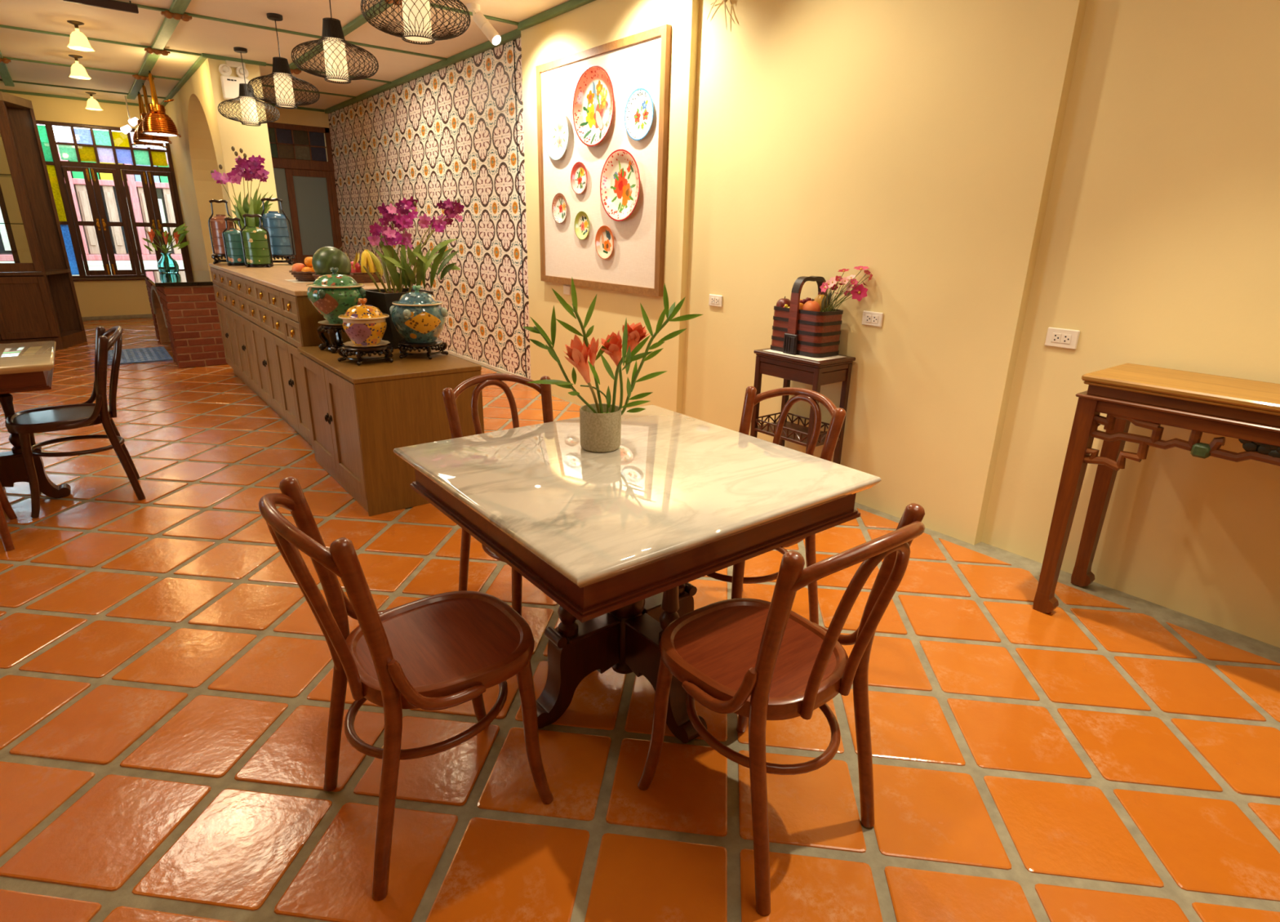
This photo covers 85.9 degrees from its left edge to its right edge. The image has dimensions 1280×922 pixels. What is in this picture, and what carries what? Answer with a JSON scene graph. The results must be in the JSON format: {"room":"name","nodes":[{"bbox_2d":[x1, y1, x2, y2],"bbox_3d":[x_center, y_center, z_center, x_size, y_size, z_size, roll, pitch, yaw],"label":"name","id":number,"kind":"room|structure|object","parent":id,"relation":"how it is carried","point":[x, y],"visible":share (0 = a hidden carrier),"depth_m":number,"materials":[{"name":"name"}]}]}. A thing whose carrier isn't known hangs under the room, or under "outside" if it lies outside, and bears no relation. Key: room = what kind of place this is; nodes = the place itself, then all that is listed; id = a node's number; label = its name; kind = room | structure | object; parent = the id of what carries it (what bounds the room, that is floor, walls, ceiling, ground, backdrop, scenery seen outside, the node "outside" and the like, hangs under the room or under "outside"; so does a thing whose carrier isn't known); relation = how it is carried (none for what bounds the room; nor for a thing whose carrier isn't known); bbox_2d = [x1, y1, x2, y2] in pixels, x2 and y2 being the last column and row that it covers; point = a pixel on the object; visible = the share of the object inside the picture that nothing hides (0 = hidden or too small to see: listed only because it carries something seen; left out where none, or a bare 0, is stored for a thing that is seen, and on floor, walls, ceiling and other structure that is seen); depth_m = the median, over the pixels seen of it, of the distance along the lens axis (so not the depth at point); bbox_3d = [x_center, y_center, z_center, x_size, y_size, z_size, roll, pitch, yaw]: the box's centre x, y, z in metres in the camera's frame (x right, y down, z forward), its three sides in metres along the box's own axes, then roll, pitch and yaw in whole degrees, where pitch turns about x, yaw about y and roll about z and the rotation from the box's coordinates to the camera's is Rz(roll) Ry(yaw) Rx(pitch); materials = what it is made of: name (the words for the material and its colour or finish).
{"room":"restaurant dining room","nodes":[
{"label":"restaurant dining room","id":0,"kind":"room"},
{"bbox_2d":[0,92,151,320],"bbox_3d":[-8.700,-3.254,8.988,4.700,3.080,0.180,-13,23,-36],"label":"wall","id":1,"kind":"structure","parent":0,"point":[117,297],"depth_m":9.48,"materials":[{"name":"beige paint"}]},
{"bbox_2d":[0,184,20,262],"bbox_3d":[-9.089,-3.306,8.626,1.680,2.039,0.090,-13,23,-36],"label":"window","id":2,"kind":"structure","parent":1,"relation":"in","point":[2,206],"depth_m":9.19,"materials":[{"name":"brown wood"}]},
{"bbox_2d":[0,88,145,106],"bbox_3d":[-8.607,-4.623,8.438,4.490,0.030,0.029,-13,23,-36],"label":"trim","id":3,"kind":"structure","parent":1,"relation":"attached to","point":[1,90],"depth_m":9.13,"materials":[{"name":"green paint"}]},
{"bbox_2d":[13,120,191,281],"bbox_3d":[-7.537,-3.633,9.752,1.730,2.069,0.162,-13,23,-36],"label":"window","id":4,"kind":"structure","parent":1,"relation":"in","point":[87,152],"depth_m":9.72,"materials":[{"name":"brown wood"}]},
{"bbox_2d":[81,313,152,320],"bbox_3d":[-8.652,-1.892,9.381,4.550,0.050,0.012,-13,23,-36],"label":"baseboard","id":5,"kind":"structure","parent":1,"relation":"attached to","point":[149,315],"depth_m":10.10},
{"bbox_2d":[75,184,100,254],"bbox_3d":[-9.444,-4.122,11.762,0.140,1.130,0.070,-13,23,-36],"label":"shutter","id":6,"kind":"object","parent":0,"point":[81,189],"depth_m":11.73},
{"bbox_2d":[102,185,126,253],"bbox_3d":[-9.153,-4.189,11.981,0.140,1.130,0.070,-13,23,-36],"label":"shutter","id":7,"kind":"object","parent":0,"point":[108,193],"depth_m":11.94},
{"bbox_2d":[164,57,285,271],"bbox_3d":[-5.378,-3.140,8.873,0.450,3.080,4.250,-13,23,-36],"label":"wall","id":8,"kind":"structure","parent":0,"point":[207,138],"depth_m":8.22,"materials":[{"name":"beige paint"}]},
{"bbox_2d":[160,55,206,106],"bbox_3d":[-5.521,-4.484,8.230,0.050,0.030,4.180,-13,23,-36],"label":"trim","id":9,"kind":"structure","parent":8,"relation":"attached to","point":[200,60],"depth_m":7.71,"materials":[{"name":"green paint"}]},
{"bbox_2d":[0,24,391,83],"bbox_3d":[-5.290,-3.707,5.907,6.390,0.016,0.036,-13,23,-36],"label":"trim","id":10,"kind":"structure","parent":8,"relation":"attached to","point":[1,25],"depth_m":6.27,"materials":[{"name":"green paint"}]},
{"bbox_2d":[218,63,248,100],"bbox_3d":[-4.026,-3.767,6.849,0.260,0.315,0.094,-13,23,-36],"label":"emergency light","id":11,"kind":"object","parent":8,"relation":"attached to","point":[229,84],"visible":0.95,"depth_m":6.82,"materials":[{"name":"white plastic"}]},
{"bbox_2d":[201,53,266,66],"bbox_3d":[-4.017,-3.974,6.814,0.560,0.030,0.044,-13,23,-36],"label":"trim","id":12,"kind":"structure","parent":8,"relation":"attached to","point":[203,55],"depth_m":6.79,"materials":[{"name":"green paint"}]},
{"bbox_2d":[0,0,568,109],"bbox_3d":[-3.236,-2.900,3.426,6.800,0.120,15.400,-13,23,-36],"label":"ceiling","id":13,"kind":"structure","parent":0,"point":[196,35],"depth_m":6.10,"materials":[{"name":"paint"}]},
{"bbox_2d":[0,50,14,86],"bbox_3d":[-3.265,-2.703,3.067,0.090,0.026,14.400,-13,23,-36],"label":"trim","id":14,"kind":"structure","parent":13,"relation":"attached to","point":[5,74],"depth_m":7.74,"materials":[{"name":"green paint"}]},
{"bbox_2d":[68,54,90,79],"bbox_3d":[-5.642,-3.955,6.902,0.184,0.193,0.184,11,21,27],"label":"ceiling lamp","id":15,"kind":"object","parent":13,"relation":"attached to","point":[77,70],"visible":1,"depth_m":6.87,"materials":[{"name":"white"}]},
{"bbox_2d":[66,20,94,51],"bbox_3d":[-4.669,-3.535,5.716,0.184,0.193,0.184,-13,23,-36],"label":"ceiling lamp","id":16,"kind":"object","parent":13,"relation":"attached to","point":[77,41],"visible":1,"depth_m":5.69,"materials":[{"name":"white glass"}]},
{"bbox_2d":[0,79,165,98],"bbox_3d":[-8.025,-4.398,7.782,4.550,0.016,0.036,-13,23,-36],"label":"trim","id":17,"kind":"structure","parent":13,"relation":"attached to","point":[20,82],"depth_m":8.53,"materials":[{"name":"green paint"}]},
{"bbox_2d":[3,56,181,80],"bbox_3d":[-7.013,-3.967,6.566,4.550,0.016,0.036,-13,23,-36],"label":"trim","id":18,"kind":"structure","parent":13,"relation":"attached to","point":[8,58],"depth_m":7.38,"materials":[{"name":"green paint"}]},
{"bbox_2d":[62,0,138,13],"bbox_3d":[-3.917,-3.339,4.996,0.440,0.075,0.030,-13,23,-36],"label":"hanging sign","id":19,"kind":"object","parent":13,"relation":"hanging from","point":[109,4],"visible":1,"depth_m":5.02,"materials":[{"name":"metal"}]},
{"bbox_2d":[130,91,167,147],"bbox_3d":[-6.268,-4.319,8.692,0.366,0.637,0.401,-5,20,-19],"label":"lamp","id":20,"kind":"object","parent":13,"relation":"hanging from","point":[141,106],"visible":0.46,"depth_m":8.65,"materials":[{"name":"orange"}]},
{"bbox_2d":[135,83,172,143],"bbox_3d":[-5.822,-4.127,8.147,0.366,0.637,0.401,-9,21,-28],"label":"lamp","id":21,"kind":"object","parent":13,"relation":"hanging from","point":[140,137],"visible":0.52,"depth_m":8.10,"materials":[{"name":"orange"}]},
{"bbox_2d":[126,0,191,99],"bbox_3d":[-2.313,-2.921,3.782,0.090,0.026,14.400,-13,23,-36],"label":"trim","id":22,"kind":"structure","parent":13,"relation":"attached to","point":[168,26],"depth_m":6.15,"materials":[{"name":"green paint"}]},
{"bbox_2d":[140,71,181,137],"bbox_3d":[-5.258,-3.884,7.462,0.366,0.637,0.401,-7,20,-23],"label":"lamp","id":23,"kind":"object","parent":13,"relation":"hanging from","point":[156,122],"visible":1,"depth_m":7.42,"materials":[{"name":"orange"}]},
{"bbox_2d":[217,46,279,125],"bbox_3d":[-3.740,-3.545,6.526,0.521,0.648,0.522,-13,23,-36],"label":"pendant lamp","id":24,"kind":"object","parent":13,"relation":"hanging from","point":[247,102],"visible":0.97,"depth_m":6.52,"materials":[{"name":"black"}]},
{"bbox_2d":[113,0,447,60],"bbox_3d":[-4.340,-3.302,4.765,6.390,0.016,0.036,-13,23,-36],"label":"trim","id":25,"kind":"structure","parent":13,"relation":"attached to","point":[138,5],"depth_m":5.74,"materials":[{"name":"green paint"}]},
{"bbox_2d":[247,13,319,108],"bbox_3d":[-2.855,-3.168,5.461,0.521,0.648,0.522,-13,23,-36],"label":"pendant lamp","id":26,"kind":"object","parent":13,"relation":"hanging from","point":[282,77],"visible":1,"depth_m":5.46,"materials":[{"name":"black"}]},
{"bbox_2d":[291,0,378,83],"bbox_3d":[-1.969,-2.791,4.397,0.521,0.648,0.522,-13,23,-36],"label":"pendant lamp","id":27,"kind":"object","parent":13,"relation":"hanging from","point":[333,40],"visible":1,"depth_m":4.40,"materials":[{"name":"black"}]},
{"bbox_2d":[288,0,393,69],"bbox_3d":[-1.593,-3.207,4.684,0.070,0.026,6.600,-13,23,-36],"label":"trim","id":28,"kind":"structure","parent":13,"relation":"attached to","point":[360,20],"depth_m":5.53,"materials":[{"name":"green paint"}]},
{"bbox_2d":[360,0,471,44],"bbox_3d":[-1.109,-2.425,3.362,0.521,0.648,0.522,-13,23,-36],"label":"pendant lamp","id":29,"kind":"object","parent":13,"relation":"hanging from","point":[417,27],"visible":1,"depth_m":3.39,"materials":[{"name":"metal"}]},
{"bbox_2d":[466,2,501,44],"bbox_3d":[-1.137,-3.162,4.986,0.317,0.283,0.100,17,24,38],"label":"spotlight","id":30,"kind":"object","parent":13,"relation":"attached to","point":[478,18],"visible":0.98,"depth_m":4.95,"materials":[{"name":"white plastic"}]},
{"bbox_2d":[264,105,329,128],"bbox_3d":[-5.158,-3.574,10.183,1.600,3.080,0.650,-13,23,-36],"label":"wall","id":31,"kind":"structure","parent":0,"point":[289,116],"depth_m":9.64,"materials":[{"name":"beige paint"}]},
{"bbox_2d":[266,122,342,266],"bbox_3d":[-4.912,-3.432,10.060,0.990,2.700,0.110,-13,23,-36],"label":"door","id":32,"kind":"structure","parent":31,"relation":"in","point":[303,165],"depth_m":9.93,"materials":[{"name":"brown wood"}]},
{"bbox_2d":[328,37,530,378],"bbox_3d":[-2.648,-2.900,8.264,0.260,3.130,6.049,-13,23,-36],"label":"tiled wall","id":33,"kind":"structure","parent":0,"point":[450,131],"depth_m":7.08,"materials":[{"name":"tile"}]},
{"bbox_2d":[324,28,520,113],"bbox_3d":[-2.681,-4.212,7.646,0.049,0.050,5.775,-13,23,-36],"label":"trim","id":34,"kind":"structure","parent":33,"relation":"attached to","point":[516,33],"depth_m":6.92,"materials":[{"name":"green paint"}]},
{"bbox_2d":[434,346,521,376],"bbox_3d":[-2.743,-1.484,8.591,0.012,0.035,5.790,-13,23,-36],"label":"baseboard","id":35,"kind":"structure","parent":33,"relation":"attached to","point":[474,361],"depth_m":7.35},
{"bbox_2d":[513,40,526,376],"bbox_3d":[-1.074,-2.161,6.167,0.008,2.830,0.037,-13,23,-36],"label":"trim","id":36,"kind":"structure","parent":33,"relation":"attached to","point":[513,40],"depth_m":6.12,"materials":[{"name":"green metal"}]},
{"bbox_2d":[0,317,1279,921],"bbox_3d":[-3.333,-0.022,4.432,6.600,0.121,15.300,-13,23,-36],"label":"floor","id":37,"kind":"structure","parent":0,"point":[1107,754],"depth_m":1.98,"materials":[{"name":"tile"}]},
{"bbox_2d":[0,481,17,551],"bbox_3d":[-3.049,-0.035,2.933,0.452,0.879,0.541,-13,23,-36],"label":"dining chair","id":38,"kind":"object","parent":37,"relation":"on","point":[5,534],"visible":1,"depth_m":3.03,"materials":[{"name":"brown wood"}]},
{"bbox_2d":[0,340,71,497],"bbox_3d":[-3.281,-0.127,3.366,0.790,0.762,0.790,-13,23,-36],"label":"dining table","id":39,"kind":"object","parent":37,"relation":"on","point":[24,366],"visible":0.77,"depth_m":3.42,"materials":[{"name":"wood"}]},
{"bbox_2d":[0,91,87,349],"bbox_3d":[-7.141,-2.424,7.091,1.815,2.580,0.633,-13,23,-36],"label":"display cabinet","id":40,"kind":"object","parent":37,"relation":"on","point":[39,302],"visible":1,"depth_m":7.49,"materials":[{"name":"brown wood"}]},
{"bbox_2d":[0,268,71,275],"bbox_3d":[-7.166,-1.983,7.260,1.815,0.035,0.585,-13,23,-36],"label":"shelf","id":41,"kind":"object","parent":40,"relation":"attached to","point":[18,272],"depth_m":7.39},
{"bbox_2d":[4,325,145,517],"bbox_3d":[-2.885,-0.227,3.518,0.541,0.879,0.452,-13,23,-36],"label":"dining chair","id":42,"kind":"object","parent":37,"relation":"on","point":[24,423],"visible":1,"depth_m":3.44,"materials":[{"name":"brown wood"}]},
{"bbox_2d":[107,346,173,364],"bbox_3d":[-5.416,-1.137,7.400,0.570,0.016,0.920,-13,23,-36],"label":"door mat","id":43,"kind":"object","parent":37,"relation":"on","point":[150,353],"depth_m":7.37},
{"bbox_2d":[139,270,227,368],"bbox_3d":[-5.028,-1.679,7.764,0.795,0.830,2.395,-13,23,-36],"label":"counter","id":44,"kind":"object","parent":37,"relation":"on","point":[183,304],"depth_m":6.86,"materials":[{"name":"red brick"}]},
{"bbox_2d":[142,222,189,273],"bbox_3d":[-5.294,-2.392,7.718,0.456,0.540,0.203,-13,23,-36],"label":"flower vase","id":45,"kind":"object","parent":44,"relation":"on","point":[166,264],"visible":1,"depth_m":7.69,"materials":[{"name":"teal glass"}]},
{"bbox_2d":[208,262,404,445],"bbox_3d":[-2.750,-0.976,5.512,0.664,1.027,3.256,-13,23,-36],"label":"base cabinet","id":46,"kind":"object","parent":37,"relation":"on","point":[264,317],"depth_m":4.90,"materials":[{"name":"brown wood"}]},
{"bbox_2d":[211,253,227,263],"bbox_3d":[-3.782,-1.855,6.309,0.254,0.088,0.254,-10,22,-31],"label":"stand","id":47,"kind":"object","parent":46,"relation":"on","point":[214,255],"visible":0.43,"depth_m":6.19,"materials":[{"name":"paint"}]},
{"bbox_2d":[208,199,236,253],"bbox_3d":[-3.776,-2.118,6.220,0.197,0.465,0.197,15,23,35],"label":"carrier","id":48,"kind":"object","parent":47,"relation":"on","point":[217,226],"visible":0.67,"depth_m":6.17,"materials":[{"name":"metal"}]},
{"bbox_2d":[226,262,244,266],"bbox_3d":[-3.565,-1.753,6.120,0.186,0.028,0.186,-3,19,-12],"label":"stand","id":49,"kind":"object","parent":46,"relation":"on","point":[228,263],"visible":0.53,"depth_m":6.04,"materials":[{"name":"paint"}]},
{"bbox_2d":[222,217,244,262],"bbox_3d":[-3.561,-1.945,6.055,0.170,0.378,0.170,15,23,36],"label":"carrier","id":50,"kind":"object","parent":49,"relation":"on","point":[232,239],"visible":0.8,"depth_m":6.01,"materials":[{"name":"metal"}]},
{"bbox_2d":[210,146,272,228],"bbox_3d":[-3.563,-2.301,6.217,0.476,1.000,0.220,-9,21,-27],"label":"potted orchid","id":51,"kind":"object","parent":46,"relation":"on","point":[254,169],"visible":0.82,"depth_m":6.17,"materials":[{"name":"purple plant"}]},
{"bbox_2d":[244,263,273,267],"bbox_3d":[-3.312,-1.702,5.984,0.218,0.029,0.218,-3,19,-14],"label":"stand","id":52,"kind":"object","parent":46,"relation":"on","point":[269,265],"visible":0.96,"depth_m":5.91,"materials":[{"name":"paint"}]},
{"bbox_2d":[240,213,273,264],"bbox_3d":[-3.308,-1.909,5.915,0.198,0.408,0.198,5,19,10],"label":"carrier","id":53,"kind":"object","parent":52,"relation":"on","point":[255,242],"visible":1,"depth_m":5.87,"materials":[{"name":"metal"}]},
{"bbox_2d":[271,254,295,265],"bbox_3d":[-3.339,-1.867,6.376,0.262,0.088,0.262,-10,22,-31],"label":"stand","id":54,"kind":"object","parent":46,"relation":"on","point":[291,257],"visible":0.68,"depth_m":6.31,"materials":[{"name":"paint"}]},
{"bbox_2d":[258,197,294,254],"bbox_3d":[-3.333,-2.142,6.284,0.234,0.490,0.234,16,23,37],"label":"carrier","id":55,"kind":"object","parent":54,"relation":"on","point":[274,222],"visible":0.89,"depth_m":6.23,"materials":[{"name":"metal"}]},
{"bbox_2d":[208,262,404,296],"bbox_3d":[-2.734,-1.449,5.357,0.652,0.030,3.256,-13,23,-36],"label":"countertop","id":56,"kind":"structure","parent":46,"relation":"on","point":[273,277],"depth_m":4.97,"materials":[{"name":"brown wood"}]},
{"bbox_2d":[312,273,353,278],"bbox_3d":[-1.955,-1.159,4.387,0.241,0.069,0.241,-13,23,-36],"label":"wicker bowl","id":57,"kind":"object","parent":46,"relation":"on","point":[316,275],"visible":0.23,"depth_m":4.33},
{"bbox_2d":[311,245,351,275],"bbox_3d":[-1.953,-1.246,4.358,0.227,0.226,0.228,4,19,8],"label":"watermelon","id":58,"kind":"object","parent":57,"relation":"in","point":[324,258],"visible":0.74,"depth_m":4.27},
{"bbox_2d":[350,270,381,283],"bbox_3d":[-1.949,-1.262,4.700,0.242,0.066,0.326,-14,24,-39],"label":"wicker tray","id":59,"kind":"object","parent":46,"relation":"on","point":[358,277],"visible":0.33,"depth_m":4.59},
{"bbox_2d":[360,248,383,276],"bbox_3d":[-1.812,-1.323,4.641,0.163,0.198,0.097,-13,23,-36],"label":"banana bunch","id":60,"kind":"object","parent":59,"relation":"in","point":[368,257],"visible":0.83,"depth_m":4.61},
{"bbox_2d":[297,345,484,515],"bbox_3d":[-1.437,-0.250,3.942,0.668,0.706,1.071,-13,23,-36],"label":"base cabinet","id":61,"kind":"object","parent":37,"relation":"on","point":[357,415],"visible":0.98,"depth_m":3.53,"materials":[{"name":"brown wood"}]},
{"bbox_2d":[316,324,345,352],"bbox_3d":[-1.712,-0.719,3.973,0.251,0.150,0.241,16,24,38],"label":"stand","id":62,"kind":"object","parent":61,"relation":"on","point":[332,330],"visible":0.56,"depth_m":3.89,"materials":[{"name":"paint"}]},
{"bbox_2d":[317,320,342,325],"bbox_3d":[-1.718,-0.792,3.939,0.232,0.010,0.232,-13,23,-36],"label":"saucer","id":63,"kind":"object","parent":62,"relation":"on","point":[324,322],"visible":0.34,"depth_m":3.88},
{"bbox_2d":[306,266,365,323],"bbox_3d":[-1.714,-0.938,3.890,0.308,0.302,0.308,-13,23,-36],"label":"jar","id":64,"kind":"object","parent":63,"relation":"on","point":[331,295],"visible":0.94,"depth_m":3.79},
{"bbox_2d":[337,342,393,365],"bbox_3d":[-1.448,-0.581,3.683,0.292,0.084,0.284,14,22,32],"label":"stand","id":65,"kind":"object","parent":61,"relation":"on","point":[387,349],"visible":0.88,"depth_m":3.59,"materials":[{"name":"paint"}]},
{"bbox_2d":[342,339,390,346],"bbox_3d":[-1.454,-0.623,3.659,0.236,0.010,0.236,-13,23,-36],"label":"saucer","id":66,"kind":"object","parent":65,"relation":"on","point":[382,342],"visible":0.53,"depth_m":3.62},
{"bbox_2d":[337,297,389,345],"bbox_3d":[-1.451,-0.737,3.621,0.251,0.236,0.251,-13,23,-36],"label":"jar","id":67,"kind":"object","parent":66,"relation":"on","point":[364,324],"visible":1,"depth_m":3.56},
{"bbox_2d":[363,195,464,348],"bbox_3d":[-1.341,-1.119,4.084,0.551,0.854,0.366,-13,23,-36],"label":"potted orchid","id":68,"kind":"object","parent":61,"relation":"on","point":[382,299],"visible":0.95,"depth_m":3.98,"materials":[{"name":"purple plant"}]},
{"bbox_2d":[397,338,448,359],"bbox_3d":[-1.223,-0.633,3.858,0.277,0.082,0.270,1,19,0],"label":"stand","id":69,"kind":"object","parent":61,"relation":"on","point":[403,346],"visible":0.91,"depth_m":3.76,"materials":[{"name":"paint"}]},
{"bbox_2d":[389,284,447,342],"bbox_3d":[-1.219,-0.812,3.787,0.292,0.302,0.292,-13,23,-36],"label":"jar","id":70,"kind":"object","parent":69,"relation":"on","point":[418,317],"visible":1,"depth_m":3.70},
{"bbox_2d":[258,475,553,900],"bbox_3d":[-0.533,0.459,1.633,0.541,0.879,0.452,-13,23,-36],"label":"dining chair","id":71,"kind":"object","parent":37,"relation":"on","point":[442,651],"visible":1,"depth_m":1.56,"materials":[{"name":"brown wood"}]},
{"bbox_2d":[441,373,553,615],"bbox_3d":[-0.422,0.155,2.547,0.452,0.879,0.541,-13,23,-36],"label":"dining chair","id":72,"kind":"object","parent":37,"relation":"on","point":[450,395],"visible":0.23,"depth_m":2.57,"materials":[{"name":"brown wood"}]},
{"bbox_2d":[393,404,880,743],"bbox_3d":[-0.044,0.361,2.134,1.020,0.762,1.020,-13,23,-36],"label":"dining table","id":73,"kind":"object","parent":37,"relation":"on","point":[617,539],"visible":0.88,"depth_m":1.85,"materials":[{"name":"white stone"}]},
{"bbox_2d":[522,275,702,452],"bbox_3d":[-0.077,-0.284,2.056,0.516,0.507,0.206,2,19,1],"label":"flower pot","id":74,"kind":"object","parent":73,"relation":"on","point":[600,424],"visible":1,"depth_m":2.04,"materials":[{"name":"green plant"}]},
{"bbox_2d":[706,386,846,624],"bbox_3d":[0.388,0.206,2.448,0.541,0.879,0.452,-13,23,-36],"label":"dining chair","id":75,"kind":"object","parent":37,"relation":"on","point":[737,579],"visible":0.35,"depth_m":2.42,"materials":[{"name":"brown wood"}]},
{"bbox_2d":[637,502,924,915],"bbox_3d":[0.313,0.483,1.619,0.452,0.879,0.541,-13,23,-36],"label":"dining chair","id":76,"kind":"object","parent":37,"relation":"on","point":[757,660],"visible":1,"depth_m":1.52,"materials":[{"name":"brown wood"}]},
{"bbox_2d":[750,347,855,464],"bbox_3d":[0.874,-0.204,3.831,0.302,0.790,0.452,-13,23,-36],"label":"side table","id":77,"kind":"object","parent":37,"relation":"on","point":[815,373],"visible":0.69,"depth_m":3.68,"materials":[{"name":"brown wood"}]},
{"bbox_2d":[754,421,839,446],"bbox_3d":[0.873,-0.155,3.847,0.278,0.017,0.428,-13,23,-36],"label":"shelf","id":78,"kind":"object","parent":77,"relation":"attached to","point":[790,437],"depth_m":3.83,"materials":[{"name":"brown wood"}]},
{"bbox_2d":[764,349,844,360],"bbox_3d":[0.882,-0.577,3.699,0.236,0.001,0.376,-13,23,-36],"label":"paper sheet","id":79,"kind":"object","parent":77,"relation":"on","point":[768,350],"visible":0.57,"depth_m":3.61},
{"bbox_2d":[770,275,843,357],"bbox_3d":[0.897,-0.783,3.684,0.260,0.398,0.344,-13,23,-36],"label":"fruit basket","id":80,"kind":"object","parent":79,"relation":"on","point":[808,333],"visible":0.95,"depth_m":3.60,"materials":[{"name":"red paint"}]},
{"bbox_2d":[782,333,798,355],"bbox_3d":[0.799,-0.623,3.659,0.020,0.105,0.088,-13,23,-36],"label":"latch","id":81,"kind":"object","parent":80,"relation":"attached to","point":[790,340],"depth_m":3.65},
{"bbox_2d":[819,265,872,311],"bbox_3d":[1.048,-0.862,3.522,0.253,0.266,0.111,6,19,12],"label":"flower sprig","id":82,"kind":"object","parent":80,"relation":"on","point":[858,291],"visible":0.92,"depth_m":3.52,"materials":[{"name":"pink plant"}]},
{"bbox_2d":[1032,363,1279,613],"bbox_3d":[2.171,0.288,2.202,0.437,0.948,1.428,-13,23,-36],"label":"console table","id":83,"kind":"object","parent":37,"relation":"on","point":[1147,397],"visible":1,"depth_m":2.39,"materials":[{"name":"brown wood"}]},
{"bbox_2d":[520,0,1279,647],"bbox_3d":[1.578,-1.077,3.115,0.350,3.130,7.840,-13,23,-36],"label":"wall","id":84,"kind":"structure","parent":0,"point":[1002,173],"depth_m":3.07,"materials":[{"name":"beige paint"}]},
{"bbox_2d":[517,0,595,30],"bbox_3d":[1.431,-2.417,2.572,0.040,0.050,7.720,-13,23,-36],"label":"trim","id":85,"kind":"structure","parent":84,"relation":"attached to","point":[570,5],"depth_m":5.05,"materials":[{"name":"green paint"}]},
{"bbox_2d":[535,23,671,296],"bbox_3d":[-0.325,-2.090,5.009,0.040,1.611,1.567,-13,23,-36],"label":"picture frame","id":86,"kind":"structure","parent":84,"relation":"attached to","point":[642,60],"depth_m":4.89,"materials":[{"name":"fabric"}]},
{"bbox_2d":[543,108,568,159],"bbox_3d":[-0.630,-2.494,5.261,0.032,0.356,0.356,-13,23,-36],"label":"plate","id":87,"kind":"object","parent":86,"relation":"attached to","point":[556,134],"visible":1,"depth_m":5.28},
{"bbox_2d":[551,192,567,223],"bbox_3d":[-0.627,-1.990,5.421,0.020,0.226,0.226,-13,23,-36],"label":"plate","id":88,"kind":"object","parent":86,"relation":"attached to","point":[559,206],"visible":1,"depth_m":5.43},
{"bbox_2d":[570,161,587,194],"bbox_3d":[-0.450,-2.116,5.147,0.020,0.225,0.225,-13,23,-36],"label":"plate","id":89,"kind":"object","parent":86,"relation":"attached to","point":[579,177],"visible":1,"depth_m":5.16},
{"bbox_2d":[574,211,589,239],"bbox_3d":[-0.435,-1.789,5.228,0.018,0.207,0.207,-13,23,-36],"label":"plate","id":90,"kind":"object","parent":86,"relation":"attached to","point":[581,220],"visible":1,"depth_m":5.24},
{"bbox_2d":[572,65,613,146],"bbox_3d":[-0.316,-2.487,4.834,0.045,0.510,0.510,-13,23,-36],"label":"plate","id":91,"kind":"object","parent":86,"relation":"attached to","point":[593,108],"visible":1,"depth_m":4.86,"materials":[{"name":"ceramic"}]},
{"bbox_2d":[595,225,613,258],"bbox_3d":[-0.253,-1.601,5.041,0.021,0.236,0.236,-13,23,-36],"label":"plate","id":92,"kind":"object","parent":86,"relation":"attached to","point":[604,239],"visible":1,"depth_m":5.05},
{"bbox_2d":[600,149,639,221],"bbox_3d":[-0.128,-1.905,4.764,0.041,0.464,0.464,-13,23,-36],"label":"plate","id":93,"kind":"object","parent":86,"relation":"attached to","point":[620,180],"visible":1,"depth_m":4.79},
{"bbox_2d":[624,88,653,140],"bbox_3d":[0.001,-2.263,4.495,0.027,0.307,0.307,-13,23,-36],"label":"plate","id":94,"kind":"object","parent":86,"relation":"attached to","point":[639,108],"visible":1,"depth_m":4.51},
{"bbox_2d":[862,310,883,327],"bbox_3d":[1.190,-0.728,3.523,0.014,0.072,0.118,-13,23,-36],"label":"wall outlet","id":95,"kind":"object","parent":84,"relation":"attached to","point":[869,317],"visible":1,"depth_m":3.52,"materials":[{"name":"white plastic"}]},
{"bbox_2d":[1044,326,1079,349],"bbox_3d":[1.784,-0.519,2.909,0.014,0.080,0.125,-13,23,-36],"label":"wall outlet","id":96,"kind":"object","parent":84,"relation":"attached to","point":[1055,337],"visible":1,"depth_m":2.90,"materials":[{"name":"white plastic"}]},
{"bbox_3d":[-9.473,-2.627,11.816,18.000,0.100,4.600,-13,23,-36],"label":"floor","id":97,"kind":"structure","parent":0,"visible":0},
{"bbox_2d":[0,144,184,275],"bbox_3d":[-9.732,-3.977,11.749,18.000,2.650,0.470,-13,23,-36],"label":"facade","id":98,"kind":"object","parent":97,"relation":"on","point":[77,181],"visible":0.15,"depth_m":11.98,"materials":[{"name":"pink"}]},
{"bbox_2d":[0,208,11,250],"bbox_3d":[-10.378,-3.882,11.171,0.085,0.890,0.020,-13,23,-36],"label":"curtain","id":99,"kind":"object","parent":98,"relation":"hanging from","point":[4,241],"depth_m":11.24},
{"bbox_2d":[137,186,155,253],"bbox_3d":[-8.767,-4.277,12.270,0.140,1.130,0.070,-13,23,-36],"label":"shutter","id":100,"kind":"object","parent":98,"relation":"hanging from","point":[140,192],"depth_m":12.18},
{"bbox_2d":[157,198,171,250],"bbox_3d":[-8.640,-4.280,12.476,0.085,0.890,0.020,-13,23,-36],"label":"curtain","id":101,"kind":"object","parent":98,"relation":"hanging from","point":[161,202],"depth_m":12.43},
{"bbox_2d":[162,187,181,253],"bbox_3d":[-8.476,-4.343,12.489,0.140,1.130,0.070,-13,23,-36],"label":"shutter","id":102,"kind":"object","parent":98,"relation":"hanging from","point":[166,193],"depth_m":12.41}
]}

